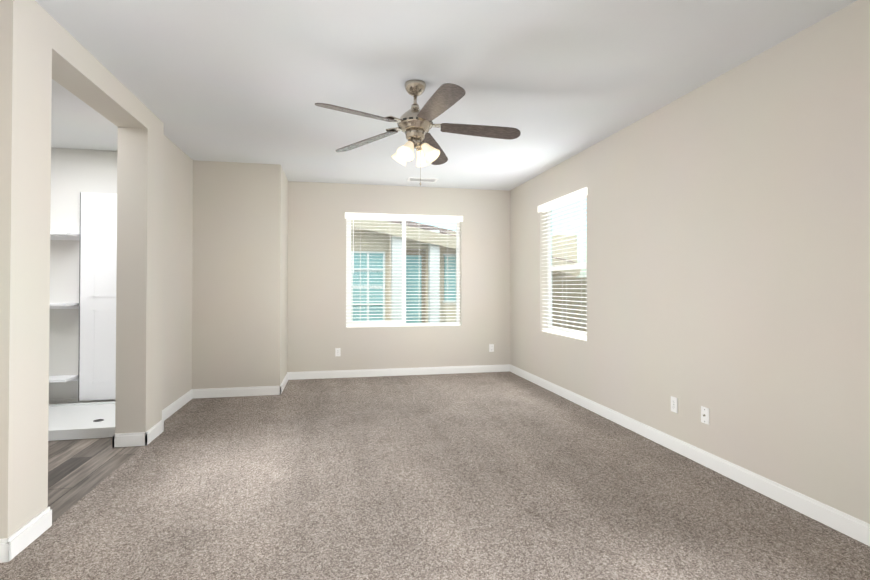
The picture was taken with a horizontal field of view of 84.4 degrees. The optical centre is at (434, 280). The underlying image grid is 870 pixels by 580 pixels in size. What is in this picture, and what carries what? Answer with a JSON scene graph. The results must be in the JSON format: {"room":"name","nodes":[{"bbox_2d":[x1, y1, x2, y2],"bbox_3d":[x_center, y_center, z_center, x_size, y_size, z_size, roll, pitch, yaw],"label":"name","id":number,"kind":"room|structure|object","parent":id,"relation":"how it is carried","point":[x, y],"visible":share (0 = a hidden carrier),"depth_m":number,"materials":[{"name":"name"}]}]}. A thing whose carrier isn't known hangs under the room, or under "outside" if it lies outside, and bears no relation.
{"room":"empty bedroom","nodes":[
{"label":"empty bedroom","id":0,"kind":"room"},
{"bbox_2d":[0,0,51,538],"bbox_3d":[-1.782,-0.079,0.668,0.220,2.740,3.850,0,-1,-12],"label":"wall","id":1,"kind":"structure","parent":0,"point":[25,101],"depth_m":2.36,"materials":[{"name":"paint"}]},
{"bbox_2d":[0,507,51,562],"bbox_3d":[-1.729,1.239,0.663,0.138,0.105,3.878,0,-1,-12],"label":"baseboard","id":2,"kind":"structure","parent":1,"relation":"attached to","point":[17,542],"depth_m":2.35,"materials":[{"name":"white wood"}]},
{"bbox_2d":[49,148,116,398],"bbox_3d":[-3.694,-0.079,5.089,1.716,2.631,0.010,0,-1,-12],"label":"wall panel","id":3,"kind":"object","parent":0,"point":[75,173],"visible":0.11,"depth_m":5.05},
{"bbox_2d":[49,231,79,382],"bbox_3d":[-4.111,0.280,4.856,0.790,1.542,0.267,0,-1,-12],"label":"shelf","id":4,"kind":"object","parent":3,"relation":"attached to","point":[62,236],"visible":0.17,"depth_m":4.96,"materials":[{"name":"white wood"}]},
{"bbox_2d":[48,437,143,522],"bbox_3d":[-3.105,1.374,2.392,2.100,0.116,8.120,0,-1,-12],"label":"floor","id":5,"kind":"structure","parent":0,"point":[78,469],"depth_m":3.43,"materials":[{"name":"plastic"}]},
{"bbox_2d":[48,401,114,440],"bbox_3d":[-3.404,1.294,4.466,1.340,0.085,1.020,0,-1,-12],"label":"pan","id":6,"kind":"object","parent":5,"relation":"on","point":[72,421],"visible":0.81,"depth_m":4.33,"materials":[{"name":"white plastic"}]},
{"bbox_2d":[78,192,116,400],"bbox_3d":[-3.337,0.164,5.083,0.782,2.181,0.085,0,-1,-12],"label":"door","id":7,"kind":"structure","parent":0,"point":[97,299],"depth_m":5.05,"materials":[{"name":"white"}]},
{"bbox_2d":[52,17,147,128],"bbox_3d":[-2.312,-1.333,3.228,0.220,0.170,1.350,0,-1,-12],"label":"wall","id":8,"kind":"structure","parent":0,"point":[82,73],"depth_m":3.12,"materials":[{"name":"paint"}]},
{"bbox_2d":[115,109,287,433],"bbox_3d":[-3.152,-0.026,5.137,2.800,2.740,2.760,0,-1,-12],"label":"wall","id":9,"kind":"structure","parent":0,"point":[202,279],"depth_m":5.49,"materials":[{"name":"paint"}]},
{"bbox_2d":[49,398,115,403],"bbox_3d":[-3.694,1.291,5.076,1.748,0.105,0.020,0,-1,-12],"label":"baseboard","id":10,"kind":"structure","parent":9,"relation":"attached to","point":[63,401],"depth_m":5.04,"materials":[{"name":"white wood"}]},
{"bbox_2d":[140,418,165,445],"bbox_3d":[-2.385,1.279,4.061,0.038,0.105,0.398,0,-1,-12],"label":"baseboard","id":11,"kind":"structure","parent":9,"relation":"attached to","point":[146,438],"depth_m":3.99,"materials":[{"name":"white wood"}]},
{"bbox_2d":[162,389,193,418],"bbox_3d":[-2.648,1.289,4.864,0.030,0.105,1.338,0,-1,-12],"label":"baseboard","id":12,"kind":"structure","parent":9,"relation":"attached to","point":[176,405],"depth_m":4.98,"materials":[{"name":"white wood"}]},
{"bbox_2d":[194,385,281,397],"bbox_3d":[-2.298,1.298,5.606,0.958,0.105,0.028,0,-1,-12],"label":"baseboard","id":13,"kind":"structure","parent":9,"relation":"attached to","point":[260,390],"depth_m":5.59,"materials":[{"name":"white wood"}]},
{"bbox_2d":[281,372,287,391],"bbox_3d":[-1.933,1.304,6.167,0.014,0.105,0.918,0,-1,-12],"label":"baseboard","id":14,"kind":"structure","parent":9,"relation":"attached to","point":[285,380],"depth_m":6.14,"materials":[{"name":"white wood"}]},
{"bbox_2d":[287,181,509,371],"bbox_3d":[-0.461,-0.003,7.025,3.240,2.740,0.160,0,-1,-12],"label":"wall","id":15,"kind":"structure","parent":0,"point":[319,331],"depth_m":6.89,"materials":[{"name":"paint"}]},
{"bbox_2d":[335,348,340,355],"bbox_3d":[-1.364,1.004,6.739,0.072,0.116,0.008,0,-1,-12],"label":"electrical outlet","id":16,"kind":"object","parent":15,"relation":"attached to","point":[337,351],"visible":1,"depth_m":6.74,"materials":[{"name":"white plastic"}]},
{"bbox_2d":[288,364,509,379],"bbox_3d":[-0.443,1.313,6.924,3.268,0.105,0.014,0,-1,-12],"label":"baseboard","id":17,"kind":"structure","parent":15,"relation":"attached to","point":[390,372],"depth_m":6.89,"materials":[{"name":"white wood"}]},
{"bbox_2d":[346,218,459,325],"bbox_3d":[-0.458,-0.142,7.076,1.685,1.620,0.045,0,-1,-12],"label":"window","id":18,"kind":"structure","parent":15,"relation":"in","point":[348,265],"depth_m":7.05,"materials":[{"name":"white plastic"}]},
{"bbox_2d":[351,220,455,322],"bbox_3d":[-0.459,-0.142,7.078,1.665,1.600,0.004,0,-1,-12],"label":"window panel","id":19,"kind":"object","parent":18,"relation":"attached to","point":[386,256],"visible":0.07,"depth_m":7.09,"materials":[{"name":"clear glass"}]},
{"bbox_2d":[345,212,462,326],"bbox_3d":[-0.437,-0.150,6.976,1.721,1.624,0.094,0,-1,-12],"label":"window blind","id":20,"kind":"object","parent":18,"relation":"attached to","point":[397,217],"visible":0.92,"depth_m":6.96,"materials":[{"name":"white plastic"}]},
{"bbox_2d":[489,344,493,351],"bbox_3d":[0.849,1.009,7.200,0.072,0.116,0.008,0,-1,-12],"label":"electrical outlet","id":21,"kind":"object","parent":15,"relation":"attached to","point":[491,347],"visible":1,"depth_m":7.20,"materials":[{"name":"white plastic"}]},
{"bbox_2d":[0,371,869,579],"bbox_3d":[-0.056,1.379,3.027,4.390,0.120,8.120,0,-1,-12],"label":"floor carpet","id":22,"kind":"object","parent":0,"point":[508,475],"visible":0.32,"depth_m":2.84,"materials":[{"name":"grey carpet"}]},
{"bbox_2d":[35,0,856,190],"bbox_3d":[-1.020,-1.483,2.861,6.360,0.120,8.120,0,-1,-12],"label":"ceiling","id":23,"kind":"structure","parent":0,"point":[555,82],"depth_m":3.22,"materials":[{"name":"paint"}]},
{"bbox_2d":[315,80,520,185],"bbox_3d":[-0.103,-1.045,3.419,1.444,0.742,1.441,0,-1,-12],"label":"ceiling fan","id":24,"kind":"object","parent":23,"relation":"hanging from","point":[415,124],"visible":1,"depth_m":3.39,"materials":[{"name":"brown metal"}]},
{"bbox_2d":[407,177,437,181],"bbox_3d":[-0.171,-1.374,6.530,0.400,0.010,0.200,0,-1,-12],"label":"ceiling vent","id":25,"kind":"object","parent":23,"relation":"in","point":[415,179],"visible":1,"depth_m":6.50,"materials":[{"name":"white metal"}]},
{"bbox_2d":[510,0,869,523],"bbox_3d":[2.015,-0.045,3.476,0.160,2.740,8.120,0,-1,-12],"label":"wall","id":26,"kind":"structure","parent":0,"point":[728,246],"depth_m":3.14,"materials":[{"name":"paint"}]},
{"bbox_2d":[547,196,586,337],"bbox_3d":[1.607,-0.159,5.670,0.045,1.620,1.180,0,-1,-12],"label":"window","id":27,"kind":"structure","parent":26,"relation":"in","point":[550,267],"depth_m":6.18,"materials":[{"name":"white plastic"}]},
{"bbox_2d":[538,187,586,340],"bbox_3d":[1.506,-0.166,5.649,0.094,1.624,1.216,0,-1,-12],"label":"window blind","id":28,"kind":"object","parent":27,"relation":"attached to","point":[580,194],"visible":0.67,"depth_m":5.61,"materials":[{"name":"white plastic"}]},
{"bbox_2d":[550,201,586,330],"bbox_3d":[1.609,-0.159,5.670,0.004,1.600,1.160,0,-1,-12],"label":"window panel","id":29,"kind":"object","parent":27,"relation":"attached to","point":[565,270],"depth_m":5.73,"materials":[{"name":"clear glass"}]},
{"bbox_2d":[671,396,677,412],"bbox_3d":[1.869,0.968,3.750,0.008,0.116,0.072,0,-1,-12],"label":"electrical outlet","id":30,"kind":"object","parent":26,"relation":"attached to","point":[674,404],"visible":1,"depth_m":3.74,"materials":[{"name":"white plastic"}]},
{"bbox_2d":[510,364,869,545],"bbox_3d":[1.930,1.272,3.442,0.014,0.105,7.828,0,-1,-12],"label":"baseboard","id":31,"kind":"structure","parent":26,"relation":"attached to","point":[857,529],"depth_m":3.19,"materials":[{"name":"white wood"}]},
{"bbox_2d":[701,406,708,424],"bbox_3d":[1.930,0.964,3.436,0.018,0.116,0.072,0,-1,-12],"label":"electrical outlet","id":32,"kind":"object","parent":26,"relation":"attached to","point":[705,415],"visible":1,"depth_m":3.43,"materials":[{"name":"white plastic"}]},
{"label":"outside","id":33,"kind":"structure","parent":0,"visible":0},
{"bbox_3d":[7.637,1.797,11.673,100.000,0.150,100.000,0,-1,-12],"label":"ground","id":34,"kind":"structure","parent":33,"visible":0},
{"bbox_2d":[351,220,580,322],"bbox_3d":[-4.091,-1.399,14.078,14.000,6.300,8.583,0,-1,-12],"label":"house","id":35,"kind":"structure","parent":34,"relation":"on","point":[383,273],"depth_m":10.81,"materials":[{"name":"beige"}]},
{"bbox_2d":[552,277,586,331],"bbox_3d":[2.652,0.823,9.625,0.200,1.750,2.800,0,-1,-12],"label":"wall","id":36,"kind":"structure","parent":34,"relation":"on","point":[584,280],"depth_m":9.28,"materials":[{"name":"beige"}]}
]}

